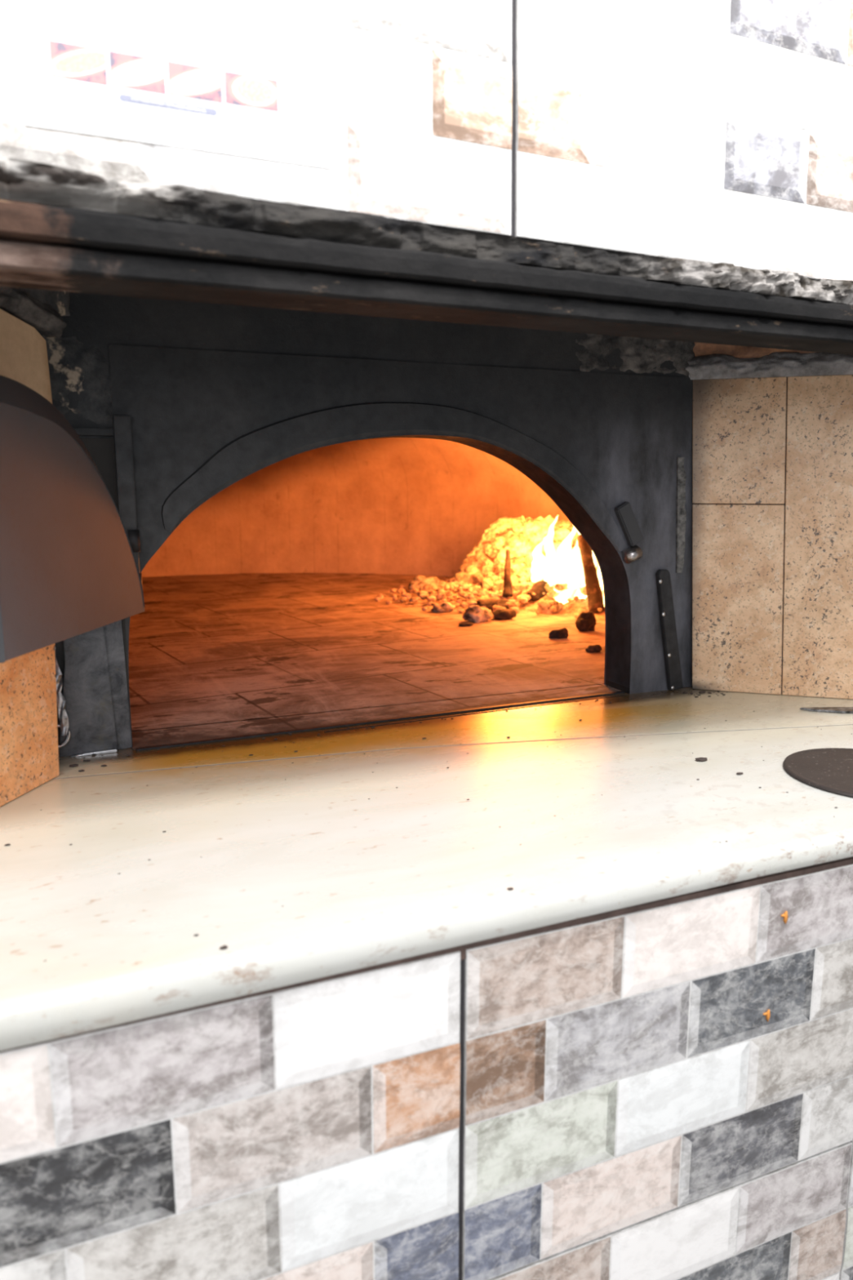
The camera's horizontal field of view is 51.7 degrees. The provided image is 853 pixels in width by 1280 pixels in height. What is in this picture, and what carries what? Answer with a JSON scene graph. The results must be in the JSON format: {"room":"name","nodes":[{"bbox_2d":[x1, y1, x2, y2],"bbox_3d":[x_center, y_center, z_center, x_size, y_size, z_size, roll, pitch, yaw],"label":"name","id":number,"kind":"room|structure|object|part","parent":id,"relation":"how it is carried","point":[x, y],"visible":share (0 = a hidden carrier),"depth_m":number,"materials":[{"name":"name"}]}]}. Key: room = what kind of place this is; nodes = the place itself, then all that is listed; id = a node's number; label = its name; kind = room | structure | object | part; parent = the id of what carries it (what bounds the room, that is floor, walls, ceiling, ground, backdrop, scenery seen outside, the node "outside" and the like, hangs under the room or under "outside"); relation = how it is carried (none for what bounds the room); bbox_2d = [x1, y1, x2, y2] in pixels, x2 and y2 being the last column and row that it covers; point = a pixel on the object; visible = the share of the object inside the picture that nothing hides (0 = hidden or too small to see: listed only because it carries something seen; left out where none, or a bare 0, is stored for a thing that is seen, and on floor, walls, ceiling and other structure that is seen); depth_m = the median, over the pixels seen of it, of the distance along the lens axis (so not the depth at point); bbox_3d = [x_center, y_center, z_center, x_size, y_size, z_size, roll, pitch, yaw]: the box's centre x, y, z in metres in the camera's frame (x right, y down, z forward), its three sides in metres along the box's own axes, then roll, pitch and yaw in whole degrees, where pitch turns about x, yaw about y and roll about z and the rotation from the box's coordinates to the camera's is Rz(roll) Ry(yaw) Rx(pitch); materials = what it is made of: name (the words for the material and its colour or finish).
{"room":"commercial kitchen","nodes":[
{"label":"commercial kitchen","id":0,"kind":"room"},
{"bbox_2d":[0,308,59,806],"bbox_3d":[-0.645,-0.069,0.925,0.022,0.689,0.850,2,10,11],"label":"wall","id":1,"kind":"structure","parent":0,"point":[29,748],"depth_m":1.25,"materials":[{"name":"stone"}]},
{"bbox_2d":[0,286,66,337],"bbox_3d":[-0.625,-0.408,0.913,0.039,0.055,0.800,2,10,11],"label":"trim","id":2,"kind":"structure","parent":1,"relation":"attached to","point":[43,317],"depth_m":1.23,"materials":[{"name":"grey metal"}]},
{"bbox_2d":[18,288,70,316],"bbox_3d":[-0.629,-0.526,0.903,0.025,0.220,0.850,2,10,11],"label":"trim","id":3,"kind":"structure","parent":1,"relation":"attached to","point":[60,301],"depth_m":1.30,"materials":[{"name":"black metal"}]},
{"bbox_2d":[0,863,852,1279],"bbox_3d":[0.024,0.763,1.054,2.500,0.900,0.101,-4,11,-22],"label":"wall","id":4,"kind":"structure","parent":0,"point":[614,1098],"depth_m":0.97,"materials":[{"name":"tile"}]},
{"bbox_2d":[0,856,852,1052],"bbox_3d":[0.309,0.306,1.069,3.000,0.018,0.048,-4,11,-22],"label":"trim","id":5,"kind":"structure","parent":4,"relation":"attached to","point":[846,861],"depth_m":0.98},
{"bbox_2d":[763,1008,770,1022],"bbox_3d":[0.432,0.478,1.119,0.011,0.018,0.005,-4,11,-22],"label":"bit","id":6,"kind":"object","parent":4,"relation":"attached to","point":[766,1014],"visible":1,"depth_m":1.12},
{"bbox_2d":[781,911,787,924],"bbox_3d":[0.448,0.348,1.103,0.011,0.018,0.004,-4,11,-22],"label":"bit","id":7,"kind":"object","parent":4,"relation":"attached to","point":[784,915],"visible":1,"depth_m":1.10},
{"bbox_3d":[0.156,0.247,1.432,3.000,0.024,0.750,-4,11,-22],"label":"trim","id":8,"kind":"structure","parent":4,"relation":"attached to","visible":0},
{"bbox_2d":[0,686,852,1051],"bbox_3d":[0.172,0.222,1.389,3.000,0.042,0.783,-4,11,-22],"label":"countertop","id":9,"kind":"structure","parent":8,"relation":"on","point":[417,867],"depth_m":1.10,"materials":[{"name":"white stone"}]},
{"bbox_2d":[0,292,693,757],"bbox_3d":[-0.515,-0.635,2.722,2.958,1.279,3.362,-4,11,-22],"label":"oven","id":10,"kind":"object","parent":9,"relation":"on","point":[211,563],"visible":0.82,"depth_m":1.74,"materials":[{"name":"metal"}]},
{"bbox_3d":[-0.478,-0.155,1.187,0.018,0.294,0.420,1,10,4],"label":"door","id":11,"kind":"part","parent":10,"relation":"part of","materials":[{"name":"paint"}]},
{"bbox_2d":[38,331,113,427],"bbox_3d":[-0.568,-0.406,1.361,0.178,0.159,0.027,-4,11,-22],"label":"trim","id":12,"kind":"structure","parent":10,"relation":"attached to","point":[73,366],"depth_m":1.37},
{"bbox_3d":[-0.559,0.048,1.433,0.092,0.286,0.008,-4,11,-22],"label":"jamb plate","id":13,"kind":"part","parent":10,"relation":"part of","materials":[{"name":"metal"}]},
{"bbox_3d":[-0.534,-0.212,1.408,0.075,0.216,0.004,-4,11,-22],"label":"recess panel","id":14,"kind":"part","parent":10,"relation":"part of","materials":[{"name":"black metal"}]},
{"bbox_3d":[-0.516,0.044,1.458,0.039,0.286,0.006,-4,11,-22],"label":"jamb plate","id":15,"kind":"part","parent":10,"relation":"part of","materials":[{"name":"metal"}]},
{"bbox_3d":[-0.482,-0.216,1.415,0.027,0.282,0.024,-4,11,-22],"label":"guide post","id":16,"kind":"part","parent":10,"relation":"part of","materials":[{"name":"metal"}]},
{"bbox_2d":[431,601,455,612],"bbox_3d":[0.057,-0.112,3.085,0.087,0.045,0.069,-8,13,-38],"label":"lump","id":17,"kind":"object","parent":10,"relation":"in","point":[437,607],"visible":0.95,"depth_m":3.06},
{"bbox_2d":[457,622,474,626],"bbox_3d":[0.124,-0.048,2.769,0.056,0.014,0.028,-4,11,-22],"label":"lump","id":18,"kind":"object","parent":10,"relation":"on","point":[463,624],"visible":1,"depth_m":2.76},
{"bbox_2d":[462,604,493,622],"bbox_3d":[0.164,-0.083,2.863,0.103,0.063,0.082,-4,11,-22],"label":"lump","id":19,"kind":"object","parent":10,"relation":"in","point":[474,613],"visible":0.96,"depth_m":2.84,"materials":[{"name":"grey stone"}]},
{"bbox_2d":[391,515,604,621],"bbox_3d":[0.189,-0.308,3.412,1.000,0.333,2.100,-4,11,-22],"label":"bed","id":20,"kind":"object","parent":10,"relation":"on","point":[575,606],"visible":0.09,"depth_m":3.24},
{"bbox_2d":[408,575,447,591],"bbox_3d":[-0.002,-0.223,3.623,0.173,0.086,0.116,-4,11,-22],"label":"lump","id":21,"kind":"object","parent":20,"relation":"on","point":[419,581],"visible":0.59,"depth_m":3.59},
{"bbox_2d":[374,515,604,617],"bbox_3d":[0.346,-0.301,3.327,0.898,0.327,1.198,-8,13,-39],"label":"glowing embers","id":22,"kind":"object","parent":20,"relation":"on","point":[469,572],"visible":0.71,"depth_m":3.41},
{"bbox_2d":[502,549,512,597],"bbox_3d":[0.301,-0.240,3.211,0.039,0.174,0.130,2,10,10],"label":"log","id":23,"kind":"object","parent":22,"relation":"on","point":[507,592],"visible":1,"depth_m":3.19,"materials":[{"name":"brown wood"}]},
{"bbox_2d":[525,578,548,601],"bbox_3d":[0.461,-0.218,3.265,0.064,0.176,0.266,10,14,43],"label":"log","id":24,"kind":"object","parent":22,"relation":"on","point":[538,588],"visible":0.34,"depth_m":3.19,"materials":[{"name":"brown wood"}]},
{"bbox_2d":[471,599,509,612],"bbox_3d":[0.232,-0.121,3.112,0.151,0.050,0.092,-4,11,-22],"label":"lump","id":25,"kind":"object","parent":20,"relation":"on","point":[489,603],"visible":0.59,"depth_m":3.09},
{"bbox_2d":[536,600,564,613],"bbox_3d":[0.427,-0.112,3.055,0.076,0.053,0.083,6,11,29],"label":"lump","id":26,"kind":"object","parent":20,"relation":"on","point":[544,606],"visible":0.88,"depth_m":3.03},
{"bbox_2d":[529,515,604,606],"bbox_3d":[0.568,-0.285,3.160,0.302,0.330,0.340,-4,11,-22],"label":"fire","id":27,"kind":"object","parent":20,"relation":"on","point":[562,565],"visible":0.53,"depth_m":3.19,"materials":[{"name":"white"}]},
{"bbox_2d":[577,534,604,613],"bbox_3d":[0.570,-0.228,3.054,0.054,0.270,0.245,-1,10,-5],"label":"log","id":28,"kind":"object","parent":20,"relation":"on","point":[593,591],"visible":0.91,"depth_m":3.02,"materials":[{"name":"brown wood"}]},
{"bbox_2d":[492,608,516,620],"bbox_3d":[0.251,-0.081,2.907,0.094,0.044,0.065,-4,11,-22],"label":"lump","id":29,"kind":"object","parent":10,"relation":"on","point":[503,614],"visible":0.95,"depth_m":2.89,"materials":[{"name":"brown wood"}]},
{"bbox_2d":[548,627,568,638],"bbox_3d":[0.382,-0.016,2.554,0.064,0.039,0.039,-4,11,-22],"label":"lump","id":30,"kind":"object","parent":10,"relation":"on","point":[562,633],"visible":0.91,"depth_m":2.54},
{"bbox_2d":[575,611,595,631],"bbox_3d":[0.485,-0.053,2.679,0.064,0.068,0.064,4,11,23],"label":"lump","id":31,"kind":"object","parent":10,"relation":"on","point":[585,621],"visible":0.92,"depth_m":2.67,"materials":[{"name":"brown wood"}]},
{"bbox_2d":[585,644,601,652],"bbox_3d":[0.445,0.023,2.347,0.049,0.021,0.034,-4,11,-22],"label":"lump","id":32,"kind":"object","parent":10,"relation":"on","point":[596,648],"visible":1,"depth_m":2.34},
{"bbox_3d":[0.413,-0.236,1.796,0.067,0.090,0.016,-4,11,-22],"label":"lug plate","id":33,"kind":"part","parent":10,"relation":"part of","materials":[{"name":"metal"}]},
{"bbox_2d":[575,333,695,376],"bbox_3d":[0.429,-0.574,1.756,0.340,0.107,0.024,-4,11,-22],"label":"trim","id":34,"kind":"structure","parent":10,"relation":"attached to","point":[643,359],"depth_m":1.75,"materials":[{"name":"grey stone"}]},
{"bbox_2d":[4,690,837,961],"bbox_3d":[0.120,0.205,1.353,1.391,0.007,0.714,-4,11,-22],"label":"crumbs","id":35,"kind":"object","parent":9,"relation":"on","point":[700,759],"visible":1,"depth_m":1.42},
{"bbox_2d":[655,568,683,690],"bbox_3d":[0.519,-0.020,1.877,0.079,0.262,0.014,-4,11,-22],"label":"bar","id":36,"kind":"object","parent":9,"relation":"on","point":[669,637],"visible":1,"depth_m":1.87,"materials":[{"name":"metal"}]},
{"bbox_2d":[782,747,852,797],"bbox_3d":[0.851,0.191,1.419,0.619,0.009,0.252,-4,11,-22],"label":"peel","id":37,"kind":"object","parent":9,"relation":"on","point":[830,770],"visible":1,"depth_m":1.37,"materials":[{"name":"metal"}]},
{"bbox_2d":[800,706,852,713],"bbox_3d":[0.906,0.133,1.728,0.336,0.014,0.035,0,10,0],"label":"knife","id":38,"kind":"object","parent":9,"relation":"on","point":[829,709],"visible":1,"depth_m":1.73,"materials":[{"name":"silver metal"}]},
{"bbox_2d":[0,0,852,280],"bbox_3d":[0.271,-0.726,1.047,3.150,0.577,0.076,-4,11,-22],"label":"wall","id":39,"kind":"structure","parent":0,"point":[713,131],"depth_m":0.99,"materials":[{"name":"brick"}]},
{"bbox_2d":[17,0,332,168],"bbox_3d":[-0.229,-0.613,0.819,0.284,0.290,0.014,-4,11,-22],"label":"poster","id":40,"kind":"object","parent":39,"relation":"attached to","point":[251,78],"visible":1,"depth_m":0.83,"materials":[{"name":"white paper"}]},
{"bbox_2d":[48,40,107,85],"bbox_3d":[-0.314,-0.520,0.794,0.048,0.030,0.001,-4,11,-22],"label":"food photo","id":41,"kind":"object","parent":40,"relation":"attached to","point":[71,62],"depth_m":0.79},
{"bbox_2d":[109,50,165,94],"bbox_3d":[-0.267,-0.524,0.813,0.048,0.030,0.001,-4,11,-22],"label":"food photo","id":42,"kind":"object","parent":40,"relation":"attached to","point":[131,72],"depth_m":0.81},
{"bbox_2d":[167,61,222,103],"bbox_3d":[-0.219,-0.528,0.833,0.050,0.029,0.001,-4,11,-22],"label":"food photo","id":43,"kind":"object","parent":40,"relation":"attached to","point":[188,82],"depth_m":0.83},
{"bbox_2d":[224,71,278,111],"bbox_3d":[-0.169,-0.532,0.853,0.052,0.028,0.001,-4,11,-22],"label":"food photo","id":44,"kind":"object","parent":40,"relation":"attached to","point":[244,91],"depth_m":0.85},
{"bbox_2d":[0,156,852,355],"bbox_3d":[0.297,-0.439,1.101,3.100,0.110,0.106,-4,11,-22],"label":"lintel","id":45,"kind":"object","parent":39,"relation":"attached to","point":[62,228],"visible":1,"depth_m":0.93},
{"bbox_3d":[0.295,-0.432,1.106,3.100,0.059,0.090,-4,11,-22],"label":"rail","id":46,"kind":"part","parent":45,"relation":"part of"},
{"bbox_3d":[0.293,-0.406,1.116,3.100,0.040,0.086,-4,11,-22],"label":"rail","id":47,"kind":"part","parent":45,"relation":"part of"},
{"bbox_2d":[693,342,817,358],"bbox_3d":[0.913,-0.702,1.674,0.915,0.300,0.031,3,10,17],"label":"trim","id":48,"kind":"structure","parent":39,"relation":"attached to","point":[700,348],"depth_m":1.78,"materials":[{"name":"paint"}]},
{"bbox_2d":[692,374,852,699],"bbox_3d":[1.044,-0.190,1.729,1.032,0.651,0.018,3,10,17],"label":"wall","id":49,"kind":"structure","parent":0,"point":[739,424],"depth_m":1.82,"materials":[{"name":"stone"}]},
{"bbox_2d":[692,377,787,693],"bbox_3d":[0.862,-0.200,1.784,0.652,0.649,0.012,3,10,17],"label":"grout","id":50,"kind":"structure","parent":49,"relation":"attached to","point":[787,377],"depth_m":1.82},
{"bbox_2d":[684,351,852,379],"bbox_3d":[0.981,-0.536,1.675,1.002,0.049,0.044,3,10,17],"label":"trim","id":51,"kind":"structure","parent":49,"relation":"attached to","point":[777,364],"depth_m":1.75,"materials":[{"name":"grey stone"}]}
]}

